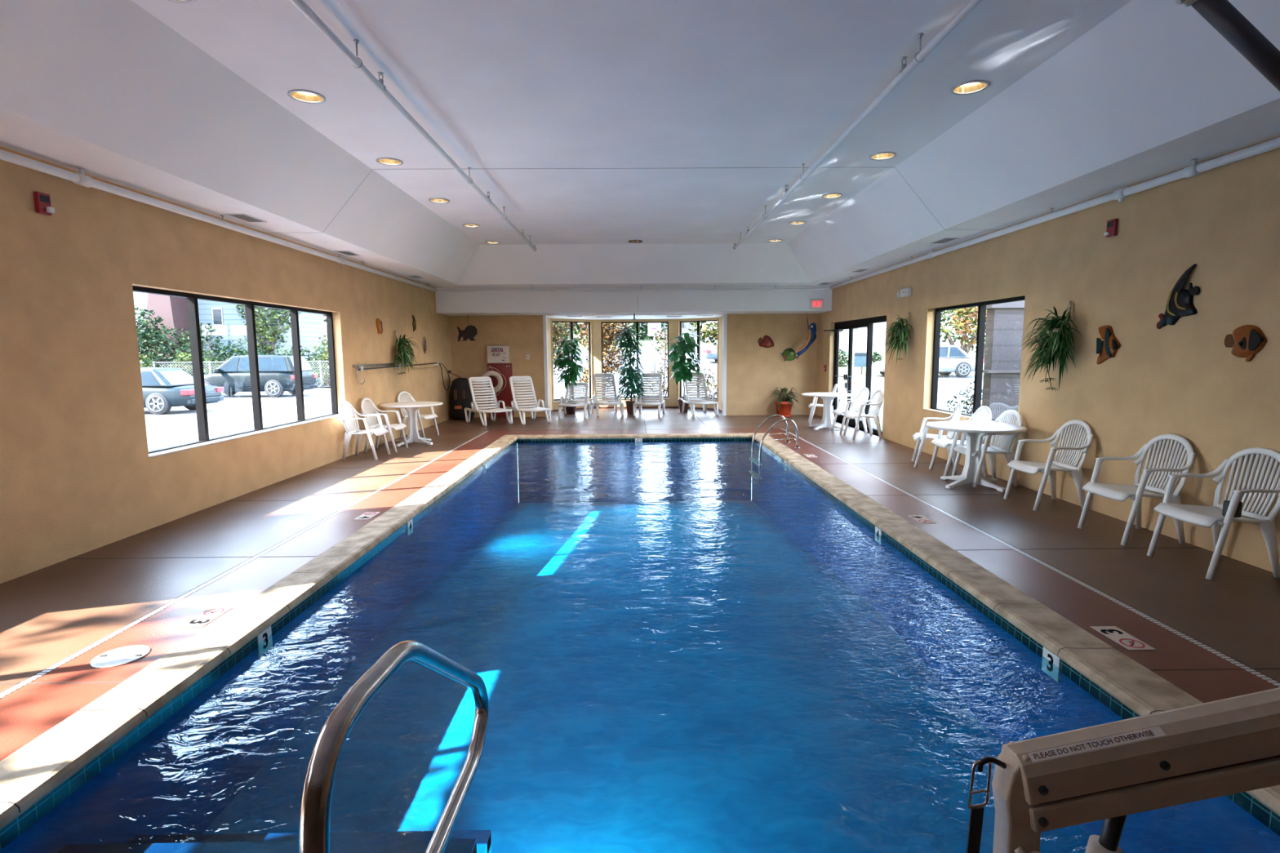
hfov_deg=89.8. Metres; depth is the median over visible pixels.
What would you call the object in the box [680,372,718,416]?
sun lounger
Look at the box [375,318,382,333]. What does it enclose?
plaque
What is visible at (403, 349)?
trailing plant
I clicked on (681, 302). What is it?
beam
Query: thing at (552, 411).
baseboard
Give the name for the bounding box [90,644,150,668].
lid
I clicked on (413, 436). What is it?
round table
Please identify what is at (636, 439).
tile
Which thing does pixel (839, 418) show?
door
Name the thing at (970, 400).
shrub
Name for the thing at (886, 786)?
pool water
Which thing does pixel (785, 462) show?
tile
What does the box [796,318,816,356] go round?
hanging macaw
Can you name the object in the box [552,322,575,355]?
tree
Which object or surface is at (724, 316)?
trim
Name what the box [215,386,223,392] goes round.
tail light
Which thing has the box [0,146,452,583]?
wall
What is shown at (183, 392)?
tail light
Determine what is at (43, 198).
grille
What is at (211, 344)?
shrub
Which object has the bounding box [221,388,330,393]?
kerb
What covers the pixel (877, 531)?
tile
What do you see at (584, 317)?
ceiling
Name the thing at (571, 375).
potted tree
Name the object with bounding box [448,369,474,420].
equipment bag
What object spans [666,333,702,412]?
potted tree
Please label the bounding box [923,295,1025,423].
window
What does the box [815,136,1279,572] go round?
wall
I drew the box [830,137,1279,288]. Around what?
pipe
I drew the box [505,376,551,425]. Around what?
sun lounger
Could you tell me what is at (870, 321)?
window
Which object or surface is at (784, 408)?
potted plant
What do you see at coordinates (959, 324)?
tree
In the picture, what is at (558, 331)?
shrub
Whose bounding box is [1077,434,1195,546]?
armchair
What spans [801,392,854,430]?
round table
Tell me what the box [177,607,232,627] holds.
sign
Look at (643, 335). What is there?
tree
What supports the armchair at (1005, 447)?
on the floor
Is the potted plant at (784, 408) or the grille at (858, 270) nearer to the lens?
the grille at (858, 270)
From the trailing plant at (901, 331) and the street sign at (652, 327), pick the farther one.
the street sign at (652, 327)
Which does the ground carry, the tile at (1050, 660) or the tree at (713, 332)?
the tree at (713, 332)
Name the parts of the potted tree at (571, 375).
pot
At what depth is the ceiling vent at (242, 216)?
7.10 m
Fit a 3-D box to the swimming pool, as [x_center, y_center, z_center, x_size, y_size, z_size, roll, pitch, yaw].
[-0.034,1.630,7.110,4.610,1.382,11.150,0,7,-1]
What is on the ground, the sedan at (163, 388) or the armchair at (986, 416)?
the sedan at (163, 388)
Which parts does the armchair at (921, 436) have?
leg, leg, seat, armrest, armrest, leg, leg, backrest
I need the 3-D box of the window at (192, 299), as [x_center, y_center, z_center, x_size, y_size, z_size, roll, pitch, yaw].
[-4.758,-0.744,8.041,0.200,1.614,4.190,0,7,-1]
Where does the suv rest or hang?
on the ground
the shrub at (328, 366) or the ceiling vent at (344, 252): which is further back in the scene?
the shrub at (328, 366)
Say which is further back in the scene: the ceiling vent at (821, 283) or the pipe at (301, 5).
the ceiling vent at (821, 283)
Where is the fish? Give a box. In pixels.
[457,320,477,341]
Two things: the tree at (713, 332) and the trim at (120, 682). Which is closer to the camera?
the trim at (120, 682)
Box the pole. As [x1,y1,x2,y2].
[352,361,449,391]
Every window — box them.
[132,285,339,457]
[551,320,592,401]
[600,321,669,399]
[678,320,717,400]
[832,315,886,435]
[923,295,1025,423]
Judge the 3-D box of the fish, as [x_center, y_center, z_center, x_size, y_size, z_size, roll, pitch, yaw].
[-4.177,-2.380,15.504,0.483,0.655,0.024,0,7,-1]
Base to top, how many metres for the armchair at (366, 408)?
0.902 m
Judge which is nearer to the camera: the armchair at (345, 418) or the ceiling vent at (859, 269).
the armchair at (345, 418)
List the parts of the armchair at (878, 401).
leg, leg, seat, armrest, leg, armrest, backrest, leg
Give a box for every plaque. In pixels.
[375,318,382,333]
[412,315,416,331]
[422,337,426,353]
[758,335,773,347]
[780,347,799,361]
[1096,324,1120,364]
[1156,263,1199,328]
[1224,324,1266,361]
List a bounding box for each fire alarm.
[33,191,54,215]
[1103,218,1118,237]
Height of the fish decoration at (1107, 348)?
0.384 m
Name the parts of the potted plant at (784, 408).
pot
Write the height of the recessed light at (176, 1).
0.132 m
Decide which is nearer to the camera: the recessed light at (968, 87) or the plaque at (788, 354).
the recessed light at (968, 87)
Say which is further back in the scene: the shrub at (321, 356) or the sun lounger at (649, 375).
the shrub at (321, 356)
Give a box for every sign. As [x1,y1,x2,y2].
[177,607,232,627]
[353,511,380,519]
[486,343,509,363]
[648,323,661,373]
[803,453,817,457]
[809,299,823,308]
[853,352,866,374]
[906,515,935,524]
[1089,626,1155,650]
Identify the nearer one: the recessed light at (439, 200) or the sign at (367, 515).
the sign at (367, 515)
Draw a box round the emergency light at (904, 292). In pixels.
[897,287,911,297]
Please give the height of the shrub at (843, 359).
1.335 m
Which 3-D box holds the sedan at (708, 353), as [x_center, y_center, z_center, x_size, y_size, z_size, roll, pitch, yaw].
[5.805,-4.192,35.419,4.570,1.418,2.070,0,7,-1]
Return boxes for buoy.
[476,366,506,406]
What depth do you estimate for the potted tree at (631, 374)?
16.79 m
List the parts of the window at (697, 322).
sill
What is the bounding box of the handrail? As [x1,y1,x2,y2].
[298,640,488,852]
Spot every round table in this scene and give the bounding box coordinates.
[379,401,443,446]
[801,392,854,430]
[925,421,1026,492]
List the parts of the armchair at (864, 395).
leg, leg, seat, armrest, armrest, backrest, leg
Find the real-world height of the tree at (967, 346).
7.130 m
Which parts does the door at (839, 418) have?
frame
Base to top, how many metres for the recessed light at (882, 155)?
0.132 m
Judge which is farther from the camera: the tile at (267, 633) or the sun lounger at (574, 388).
the sun lounger at (574, 388)
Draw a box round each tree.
[235,304,302,355]
[551,338,585,414]
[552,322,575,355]
[553,322,666,340]
[613,327,645,413]
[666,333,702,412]
[688,320,717,346]
[940,306,986,353]
[948,306,986,359]
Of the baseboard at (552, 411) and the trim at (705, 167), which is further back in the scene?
the baseboard at (552, 411)
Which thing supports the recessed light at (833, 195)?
in the ceiling at (188, 104)
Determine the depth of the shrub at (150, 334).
33.72 m
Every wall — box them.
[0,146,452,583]
[449,313,817,417]
[546,315,722,410]
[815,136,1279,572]
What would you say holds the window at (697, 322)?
in the wall at (595, 324)
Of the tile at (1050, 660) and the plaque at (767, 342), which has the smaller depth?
the tile at (1050, 660)
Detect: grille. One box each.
[39,194,49,203]
[229,214,263,222]
[337,251,358,255]
[853,269,866,271]
[933,238,955,243]
[1106,221,1113,227]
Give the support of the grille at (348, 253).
attached to the ceiling vent at (344, 252)
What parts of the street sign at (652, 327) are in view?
post, panel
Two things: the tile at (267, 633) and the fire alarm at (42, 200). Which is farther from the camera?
the fire alarm at (42, 200)
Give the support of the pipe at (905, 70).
hanging from the ceiling at (188, 104)
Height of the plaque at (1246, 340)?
0.279 m
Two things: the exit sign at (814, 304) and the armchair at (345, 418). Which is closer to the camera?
the armchair at (345, 418)
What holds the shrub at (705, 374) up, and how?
on the ground
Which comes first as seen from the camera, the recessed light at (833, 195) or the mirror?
the recessed light at (833, 195)
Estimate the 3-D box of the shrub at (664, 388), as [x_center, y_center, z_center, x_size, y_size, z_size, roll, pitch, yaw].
[0.897,-1.835,20.344,1.445,2.603,0.990,0,7,-1]
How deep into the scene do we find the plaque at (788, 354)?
16.23 m
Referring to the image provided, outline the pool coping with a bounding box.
[0,432,1279,830]
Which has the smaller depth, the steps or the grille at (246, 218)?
the steps
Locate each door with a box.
[823,325,850,422]
[846,324,867,429]
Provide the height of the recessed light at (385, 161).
0.132 m
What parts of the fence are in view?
post, post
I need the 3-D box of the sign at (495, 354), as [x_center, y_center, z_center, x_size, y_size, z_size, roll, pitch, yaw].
[-3.562,-1.831,16.117,0.530,0.475,0.142,0,7,-1]
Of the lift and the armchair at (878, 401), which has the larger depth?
the armchair at (878, 401)
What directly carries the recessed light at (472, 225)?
in the ceiling at (188, 104)
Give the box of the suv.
[204,355,318,397]
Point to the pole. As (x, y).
(358, 367)
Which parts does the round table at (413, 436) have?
leg, leg, leg, leg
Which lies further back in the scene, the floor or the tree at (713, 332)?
the tree at (713, 332)
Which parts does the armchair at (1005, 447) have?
leg, seat, leg, leg, armrest, backrest, leg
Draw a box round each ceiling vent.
[225,213,266,222]
[334,250,360,255]
[406,275,424,278]
[817,282,831,284]
[852,268,870,271]
[929,237,959,243]
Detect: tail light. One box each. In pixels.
[180,389,194,395]
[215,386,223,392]
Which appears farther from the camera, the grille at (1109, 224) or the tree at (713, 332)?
the tree at (713, 332)
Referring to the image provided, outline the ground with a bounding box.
[144,323,986,450]
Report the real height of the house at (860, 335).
7.800 m
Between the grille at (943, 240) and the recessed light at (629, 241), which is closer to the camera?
the grille at (943, 240)
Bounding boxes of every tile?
[257,626,272,657]
[407,519,413,535]
[635,438,642,445]
[784,461,786,471]
[875,526,881,544]
[1041,646,1060,676]
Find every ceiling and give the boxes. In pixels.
[0,0,1279,287]
[546,314,722,319]
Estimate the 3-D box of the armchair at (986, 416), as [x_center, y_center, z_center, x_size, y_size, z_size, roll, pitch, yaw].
[4.238,0.178,8.482,0.596,0.902,0.616,0,7,5]
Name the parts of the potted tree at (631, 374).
pot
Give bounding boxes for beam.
[435,285,831,315]
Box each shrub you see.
[134,306,213,367]
[138,352,159,367]
[166,351,220,376]
[171,322,264,373]
[262,345,330,386]
[306,334,329,388]
[315,366,330,388]
[551,322,576,375]
[577,323,628,395]
[645,328,686,396]
[694,367,716,398]
[838,349,884,366]
[946,381,982,414]
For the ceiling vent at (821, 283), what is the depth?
14.50 m
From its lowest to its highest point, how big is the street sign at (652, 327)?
2.500 m
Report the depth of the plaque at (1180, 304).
5.42 m
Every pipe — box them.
[0,149,437,292]
[290,0,536,251]
[438,284,828,292]
[733,0,982,248]
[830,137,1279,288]
[1175,0,1279,91]
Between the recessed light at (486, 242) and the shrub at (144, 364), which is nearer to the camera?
the recessed light at (486, 242)
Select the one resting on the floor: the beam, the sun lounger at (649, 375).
the sun lounger at (649, 375)
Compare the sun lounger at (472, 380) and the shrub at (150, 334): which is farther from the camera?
the shrub at (150, 334)
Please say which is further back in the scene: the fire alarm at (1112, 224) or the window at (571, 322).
the window at (571, 322)
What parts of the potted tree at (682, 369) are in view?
pot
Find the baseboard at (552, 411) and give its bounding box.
[551,406,721,412]
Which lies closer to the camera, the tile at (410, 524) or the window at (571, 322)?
the tile at (410, 524)
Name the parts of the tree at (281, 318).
stem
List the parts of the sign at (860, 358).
panel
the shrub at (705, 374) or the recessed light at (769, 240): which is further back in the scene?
the shrub at (705, 374)
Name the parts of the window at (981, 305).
sill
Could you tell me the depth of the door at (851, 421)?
14.12 m
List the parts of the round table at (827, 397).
leg, leg, leg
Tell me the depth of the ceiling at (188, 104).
5.56 m
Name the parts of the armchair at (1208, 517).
leg, armrest, seat, leg, leg, backrest, armrest, leg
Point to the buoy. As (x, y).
(496, 375)
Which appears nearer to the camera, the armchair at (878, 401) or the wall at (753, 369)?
the armchair at (878, 401)
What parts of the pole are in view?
backing rail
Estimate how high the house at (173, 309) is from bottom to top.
9.400 m
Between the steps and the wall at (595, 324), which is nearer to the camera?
the steps
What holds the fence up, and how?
on the ground
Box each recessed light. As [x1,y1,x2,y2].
[168,0,196,3]
[287,88,325,103]
[376,157,403,165]
[428,197,449,203]
[462,223,479,227]
[485,240,500,244]
[628,240,642,243]
[768,239,782,241]
[789,220,806,224]
[821,192,842,198]
[869,151,896,159]
[951,80,989,95]
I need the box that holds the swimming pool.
[0,441,1279,852]
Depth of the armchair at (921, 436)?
9.05 m
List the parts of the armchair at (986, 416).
leg, seat, leg, backrest, leg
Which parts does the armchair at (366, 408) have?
leg, backrest, armrest, leg, armrest, seat, leg, leg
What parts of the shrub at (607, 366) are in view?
stem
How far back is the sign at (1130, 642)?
3.63 m
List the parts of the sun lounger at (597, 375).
leg, armrest, leg, backrest, leg, armrest, leg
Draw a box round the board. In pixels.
[487,363,513,416]
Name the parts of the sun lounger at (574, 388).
leg, armrest, backrest, leg, armrest, leg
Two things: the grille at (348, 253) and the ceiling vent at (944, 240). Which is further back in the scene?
the grille at (348, 253)
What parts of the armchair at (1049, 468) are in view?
leg, armrest, seat, leg, leg, backrest, armrest, leg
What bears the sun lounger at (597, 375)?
on the floor
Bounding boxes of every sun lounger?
[464,376,512,426]
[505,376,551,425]
[558,382,591,418]
[591,373,623,417]
[633,373,665,417]
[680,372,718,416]
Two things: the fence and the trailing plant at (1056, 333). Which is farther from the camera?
the fence
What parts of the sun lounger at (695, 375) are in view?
armrest, leg, backrest, rail, leg, armrest, leg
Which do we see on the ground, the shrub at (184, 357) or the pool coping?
the shrub at (184, 357)
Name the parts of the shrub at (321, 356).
stem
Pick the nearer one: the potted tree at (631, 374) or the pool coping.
the pool coping
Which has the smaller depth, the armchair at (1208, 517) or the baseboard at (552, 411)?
the armchair at (1208, 517)
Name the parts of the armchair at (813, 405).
leg, leg, seat, leg, backrest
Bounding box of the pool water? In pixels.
[12,440,1279,852]
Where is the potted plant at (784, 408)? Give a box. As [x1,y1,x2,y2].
[767,386,799,417]
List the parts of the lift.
hanger post, arm, arm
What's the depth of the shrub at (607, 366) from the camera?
19.94 m
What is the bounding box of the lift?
[965,687,1279,852]
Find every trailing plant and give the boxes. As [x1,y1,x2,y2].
[393,329,419,374]
[881,311,913,367]
[1016,300,1080,391]
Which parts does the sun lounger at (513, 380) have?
armrest, leg, backrest, rail, leg, armrest, leg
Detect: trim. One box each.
[0,408,1279,761]
[0,428,1279,698]
[0,437,1279,850]
[322,167,944,232]
[542,314,727,417]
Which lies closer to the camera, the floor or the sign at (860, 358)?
the floor
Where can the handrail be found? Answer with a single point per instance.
(316, 802)
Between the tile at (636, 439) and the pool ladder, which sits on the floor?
the pool ladder
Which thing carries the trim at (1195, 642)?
on the floor
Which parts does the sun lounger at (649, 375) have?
leg, armrest, leg, backrest, leg, armrest, leg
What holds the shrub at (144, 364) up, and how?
on the ground
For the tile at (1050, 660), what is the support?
attached to the swimming pool
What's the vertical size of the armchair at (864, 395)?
0.902 m
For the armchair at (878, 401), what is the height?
0.902 m
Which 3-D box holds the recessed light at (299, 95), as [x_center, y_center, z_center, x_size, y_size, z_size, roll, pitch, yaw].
[-2.951,-2.980,5.682,0.300,0.132,0.300,0,7,-1]
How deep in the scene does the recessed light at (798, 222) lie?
11.50 m
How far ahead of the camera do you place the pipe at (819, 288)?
14.77 m
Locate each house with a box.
[133,291,325,367]
[638,322,697,337]
[839,321,886,351]
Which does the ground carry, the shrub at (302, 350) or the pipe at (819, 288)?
the shrub at (302, 350)
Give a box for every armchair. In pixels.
[338,400,390,460]
[360,397,408,453]
[397,391,439,438]
[808,383,837,424]
[831,387,869,434]
[843,389,884,439]
[911,402,962,469]
[928,405,991,476]
[951,409,1022,487]
[1003,419,1093,511]
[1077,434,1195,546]
[1146,447,1279,580]
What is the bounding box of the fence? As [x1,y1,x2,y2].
[139,360,330,388]
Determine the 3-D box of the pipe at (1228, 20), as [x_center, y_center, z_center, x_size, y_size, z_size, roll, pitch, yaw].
[3.260,-2.114,3.234,2.351,0.886,0.124,0,7,-1]
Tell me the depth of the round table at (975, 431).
7.66 m
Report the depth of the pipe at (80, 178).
6.06 m
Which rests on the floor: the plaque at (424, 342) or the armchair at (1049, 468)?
the armchair at (1049, 468)
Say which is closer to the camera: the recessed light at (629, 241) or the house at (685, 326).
the recessed light at (629, 241)
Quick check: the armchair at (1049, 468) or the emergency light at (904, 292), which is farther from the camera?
the emergency light at (904, 292)
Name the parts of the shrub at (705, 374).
stem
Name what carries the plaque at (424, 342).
attached to the wall at (77, 474)
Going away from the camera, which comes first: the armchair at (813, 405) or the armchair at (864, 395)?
the armchair at (864, 395)
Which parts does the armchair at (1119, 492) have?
leg, armrest, seat, leg, leg, backrest, armrest, leg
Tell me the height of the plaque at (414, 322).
0.346 m
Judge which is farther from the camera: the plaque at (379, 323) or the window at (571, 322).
the window at (571, 322)
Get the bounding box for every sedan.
[140,367,223,414]
[702,344,717,361]
[871,344,984,377]
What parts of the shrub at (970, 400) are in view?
stem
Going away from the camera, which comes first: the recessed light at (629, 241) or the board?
the recessed light at (629, 241)
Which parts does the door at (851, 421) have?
handle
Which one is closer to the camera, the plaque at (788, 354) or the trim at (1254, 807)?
the trim at (1254, 807)
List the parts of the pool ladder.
rail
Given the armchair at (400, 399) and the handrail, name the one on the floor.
the armchair at (400, 399)
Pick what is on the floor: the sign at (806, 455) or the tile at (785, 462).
the sign at (806, 455)
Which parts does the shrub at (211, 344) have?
stem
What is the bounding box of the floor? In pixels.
[0,408,1279,760]
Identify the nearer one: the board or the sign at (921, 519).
the sign at (921, 519)
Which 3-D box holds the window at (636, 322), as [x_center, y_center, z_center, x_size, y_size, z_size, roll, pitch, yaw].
[-0.143,-1.910,18.613,1.980,2.220,0.122,0,7,-1]
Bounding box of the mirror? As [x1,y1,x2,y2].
[213,368,221,372]
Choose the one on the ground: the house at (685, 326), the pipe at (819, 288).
the house at (685, 326)
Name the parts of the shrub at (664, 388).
stem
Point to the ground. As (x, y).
(230, 415)
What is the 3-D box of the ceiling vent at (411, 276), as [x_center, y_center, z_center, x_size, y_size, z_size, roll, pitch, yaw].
[-4.432,-2.962,12.695,0.200,0.008,0.440,0,7,-1]
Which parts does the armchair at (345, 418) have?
leg, backrest, armrest, leg, armrest, seat, leg, leg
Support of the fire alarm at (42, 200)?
attached to the wall at (77, 474)
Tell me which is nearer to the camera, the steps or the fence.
the steps
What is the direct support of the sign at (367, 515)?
on the floor
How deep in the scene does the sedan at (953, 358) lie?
27.60 m
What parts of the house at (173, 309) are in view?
pane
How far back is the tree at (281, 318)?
36.55 m
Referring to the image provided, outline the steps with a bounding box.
[57,830,491,852]
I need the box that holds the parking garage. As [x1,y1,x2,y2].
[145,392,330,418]
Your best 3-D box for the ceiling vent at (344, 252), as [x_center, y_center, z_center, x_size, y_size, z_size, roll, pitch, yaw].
[-4.399,-2.610,9.666,0.200,0.008,0.440,0,7,-1]
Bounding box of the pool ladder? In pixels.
[748,414,799,484]
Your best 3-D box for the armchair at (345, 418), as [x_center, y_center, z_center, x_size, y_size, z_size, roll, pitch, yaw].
[-4.355,0.044,10.126,0.596,0.902,0.616,0,7,-1]
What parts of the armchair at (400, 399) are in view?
leg, backrest, leg, seat, leg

